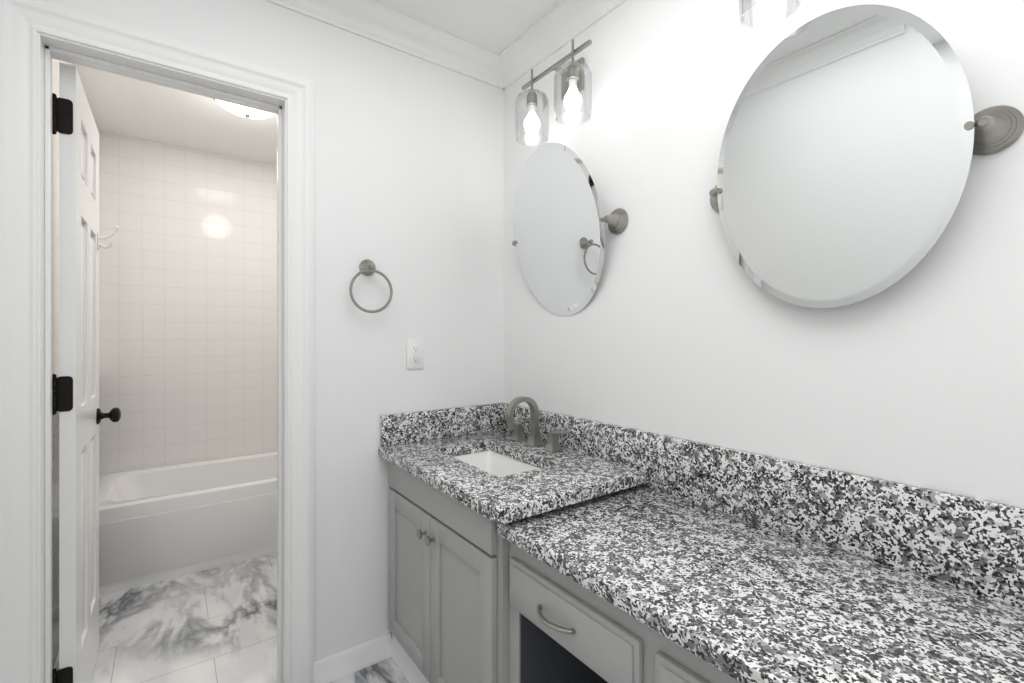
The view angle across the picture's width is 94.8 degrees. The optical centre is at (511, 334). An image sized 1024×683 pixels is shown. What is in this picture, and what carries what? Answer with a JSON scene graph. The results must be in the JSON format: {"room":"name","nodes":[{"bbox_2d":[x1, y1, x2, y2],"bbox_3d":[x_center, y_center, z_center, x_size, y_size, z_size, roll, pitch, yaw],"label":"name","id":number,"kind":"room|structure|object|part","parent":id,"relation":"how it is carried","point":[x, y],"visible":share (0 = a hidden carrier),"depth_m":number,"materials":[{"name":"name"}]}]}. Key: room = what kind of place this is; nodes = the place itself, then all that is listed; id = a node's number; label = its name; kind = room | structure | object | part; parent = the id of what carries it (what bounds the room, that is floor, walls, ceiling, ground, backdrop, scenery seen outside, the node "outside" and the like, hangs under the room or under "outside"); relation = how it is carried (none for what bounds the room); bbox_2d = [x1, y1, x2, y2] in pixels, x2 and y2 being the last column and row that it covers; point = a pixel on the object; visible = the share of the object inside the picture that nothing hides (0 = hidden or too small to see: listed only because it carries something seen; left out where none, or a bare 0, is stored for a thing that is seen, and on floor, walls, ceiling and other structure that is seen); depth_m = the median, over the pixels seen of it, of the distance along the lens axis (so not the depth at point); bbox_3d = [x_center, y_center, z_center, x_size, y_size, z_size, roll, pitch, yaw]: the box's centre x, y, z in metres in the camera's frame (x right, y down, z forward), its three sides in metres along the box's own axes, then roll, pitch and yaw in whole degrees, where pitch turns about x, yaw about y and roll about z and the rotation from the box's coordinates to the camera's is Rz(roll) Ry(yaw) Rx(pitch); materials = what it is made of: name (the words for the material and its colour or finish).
{"room":"bathroom","nodes":[
{"label":"bathroom","id":0,"kind":"room"},
{"bbox_2d":[52,58,72,668],"bbox_3d":[-1.960,0.016,2.018,0.100,2.440,1.830,0,0,-36],"label":"wall","id":1,"kind":"structure","parent":0,"point":[55,370],"depth_m":1.78,"materials":[{"name":"white paint"}]},
{"bbox_2d":[52,63,120,682],"bbox_3d":[-1.452,0.221,1.587,0.176,2.015,0.627,0,0,-36],"label":"door","id":2,"kind":"structure","parent":1,"relation":"in","point":[79,422],"depth_m":1.41,"materials":[{"name":"white wood"}]},
{"bbox_3d":[-1.293,0.194,1.348,0.049,1.773,0.053,0,0,-36],"label":"door hinges","id":3,"kind":"part","parent":2,"relation":"part of","materials":[{"name":"black metal"}]},
{"bbox_3d":[-1.608,0.313,1.802,0.176,0.062,0.095,0,0,-36],"label":"knob","id":4,"kind":"part","parent":2,"relation":"part of","materials":[{"name":"black metal"}]},
{"bbox_2d":[97,226,118,249],"bbox_3d":[-1.565,-0.376,1.828,0.064,0.098,0.024,0,0,-36],"label":"hook","id":5,"kind":"object","parent":2,"relation":"attached to","point":[116,228],"visible":1,"depth_m":1.82,"materials":[{"name":"white plastic"}]},
{"bbox_2d":[98,131,276,473],"bbox_3d":[-1.852,0.016,3.291,1.775,2.440,0.100,0,0,-36],"label":"wall","id":6,"kind":"structure","parent":0,"point":[188,315],"depth_m":3.04,"materials":[{"name":"white tile"}]},
{"bbox_2d":[53,553,408,682],"bbox_3d":[-0.412,1.276,1.278,1.820,0.080,5.050,0,0,-36],"label":"floor","id":7,"kind":"structure","parent":0,"point":[217,625],"depth_m":1.95,"materials":[{"name":"stone"}]},
{"bbox_2d":[99,451,276,596],"bbox_3d":[-1.597,1.031,2.941,1.571,0.410,0.762,0,0,-36],"label":"bathtub","id":8,"kind":"object","parent":7,"relation":"on","point":[161,523],"visible":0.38,"depth_m":2.48,"materials":[{"name":"white ceramic"}]},
{"bbox_2d":[388,461,508,682],"bbox_3d":[-0.051,0.849,1.659,0.584,0.775,0.752,0,0,-36],"label":"vanity cabinet","id":9,"kind":"object","parent":7,"relation":"on","point":[448,589],"visible":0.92,"depth_m":1.44,"materials":[{"name":"grey paint"}]},
{"bbox_2d":[386,632,428,682],"bbox_3d":[-0.244,1.194,1.519,0.017,0.084,0.753,0,0,-36],"label":"baseboard","id":10,"kind":"structure","parent":9,"relation":"attached to","point":[394,649],"depth_m":1.72,"materials":[{"name":"white wood"}]},
{"bbox_2d":[509,542,644,682],"bbox_3d":[0.323,0.874,1.189,0.533,0.724,0.447,0,0,-36],"label":"base cabinet","id":11,"kind":"object","parent":7,"relation":"on","point":[563,628],"depth_m":1.06,"materials":[{"name":"grey paint"}]},
{"bbox_2d":[378,402,1023,682],"bbox_3d":[0.410,0.409,1.028,0.583,0.202,2.318,0,0,-36],"label":"countertop","id":12,"kind":"structure","parent":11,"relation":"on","point":[743,566],"depth_m":0.98,"materials":[{"name":"stone"}]},
{"bbox_2d":[453,450,538,476],"bbox_3d":[-0.063,0.538,1.637,0.297,0.155,0.470,0,0,-36],"label":"sink basin","id":13,"kind":"object","parent":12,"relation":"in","point":[495,463],"visible":0.06,"depth_m":1.81,"materials":[{"name":"white ceramic"}]},
{"bbox_2d":[505,396,569,452],"bbox_3d":[0.046,0.329,1.776,0.152,0.191,0.365,0,0,-36],"label":"faucet","id":14,"kind":"object","parent":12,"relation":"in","point":[535,438],"visible":1,"depth_m":1.78,"materials":[{"name":"silver metal"}]},
{"bbox_2d":[645,625,740,682],"bbox_3d":[0.618,0.874,0.785,0.533,0.724,0.553,0,0,-36],"label":"base cabinet","id":15,"kind":"object","parent":7,"relation":"on","point":[666,661],"depth_m":0.82,"materials":[{"name":"grey paint"}]},
{"bbox_2d":[45,0,503,661],"bbox_3d":[-0.767,0.016,1.681,1.720,2.440,0.120,0,0,-36],"label":"wall","id":16,"kind":"structure","parent":0,"point":[409,176],"depth_m":1.78,"materials":[{"name":"white paint"}]},
{"bbox_2d":[0,0,313,682],"bbox_3d":[-1.048,0.177,1.476,0.771,2.118,0.162,0,0,-36],"label":"door frame","id":17,"kind":"structure","parent":16,"relation":"attached to","point":[23,23],"depth_m":1.30,"materials":[{"name":"white wood"}]},
{"bbox_2d":[349,259,392,312],"bbox_3d":[-0.525,-0.179,1.743,0.162,0.203,0.060,0,0,-36],"label":"towel ring","id":18,"kind":"object","parent":16,"relation":"attached to","point":[367,267],"visible":0.98,"depth_m":1.74,"materials":[{"name":"silver metal"}]},
{"bbox_2d":[265,0,496,83],"bbox_3d":[-0.704,-1.157,1.602,1.530,0.094,0.082,0,0,-36],"label":"crown molding","id":19,"kind":"structure","parent":16,"relation":"attached to","point":[372,20],"depth_m":1.81,"materials":[{"name":"white wood"}]},
{"bbox_2d":[407,339,423,368],"bbox_3d":[-0.385,0.078,1.877,0.072,0.118,0.009,0,0,-36],"label":"outlet","id":20,"kind":"object","parent":16,"relation":"attached to","point":[415,353],"visible":1,"depth_m":1.87,"materials":[{"name":"white plastic"}]},
{"bbox_2d":[72,0,561,164],"bbox_3d":[-0.412,-1.244,1.278,1.820,0.080,5.050,0,0,-36],"label":"ceiling","id":21,"kind":"structure","parent":0,"point":[130,107],"depth_m":2.44,"materials":[{"name":"white paint"}]},
{"bbox_2d":[214,99,275,118],"bbox_3d":[-1.349,-1.152,2.401,0.336,0.104,0.336,0,0,-36],"label":"light","id":22,"kind":"object","parent":21,"relation":"attached to","point":[245,112],"visible":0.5,"depth_m":2.38,"materials":[{"name":"white glass"}]},
{"bbox_2d":[504,0,1023,507],"bbox_3d":[0.802,0.016,0.968,0.224,2.440,3.120,0,0,-36],"label":"wall","id":23,"kind":"structure","parent":0,"point":[682,324],"depth_m":1.12,"materials":[{"name":"white paint"}]},
{"bbox_2d":[515,39,591,146],"bbox_3d":[0.161,-0.875,1.716,0.174,0.273,0.370,0,0,-36],"label":"sconce","id":24,"kind":"object","parent":23,"relation":"attached to","point":[572,80],"visible":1,"depth_m":1.67,"materials":[{"name":"clear glass"}]},
{"bbox_2d":[489,0,625,89],"bbox_3d":[0.784,-1.157,0.943,0.082,0.094,2.900,0,0,-36],"label":"crown molding","id":25,"kind":"structure","parent":23,"relation":"attached to","point":[561,24],"depth_m":1.82,"materials":[{"name":"white wood"}]},
{"bbox_3d":[0.159,-0.382,1.765,0.124,0.625,0.600,0,0,-36],"label":"mirror","id":26,"kind":"part","parent":23,"relation":"part of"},
{"bbox_2d":[739,0,800,28],"bbox_3d":[0.677,-0.875,1.008,0.174,0.273,0.370,0,0,-36],"label":"sconce","id":27,"kind":"object","parent":23,"relation":"attached to","point":[765,3],"visible":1,"depth_m":1.10,"materials":[{"name":"glass"}]},
{"bbox_3d":[0.700,-0.376,1.054,0.084,0.635,0.600,0,0,-36],"label":"mirror","id":28,"kind":"part","parent":23,"relation":"part of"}
]}

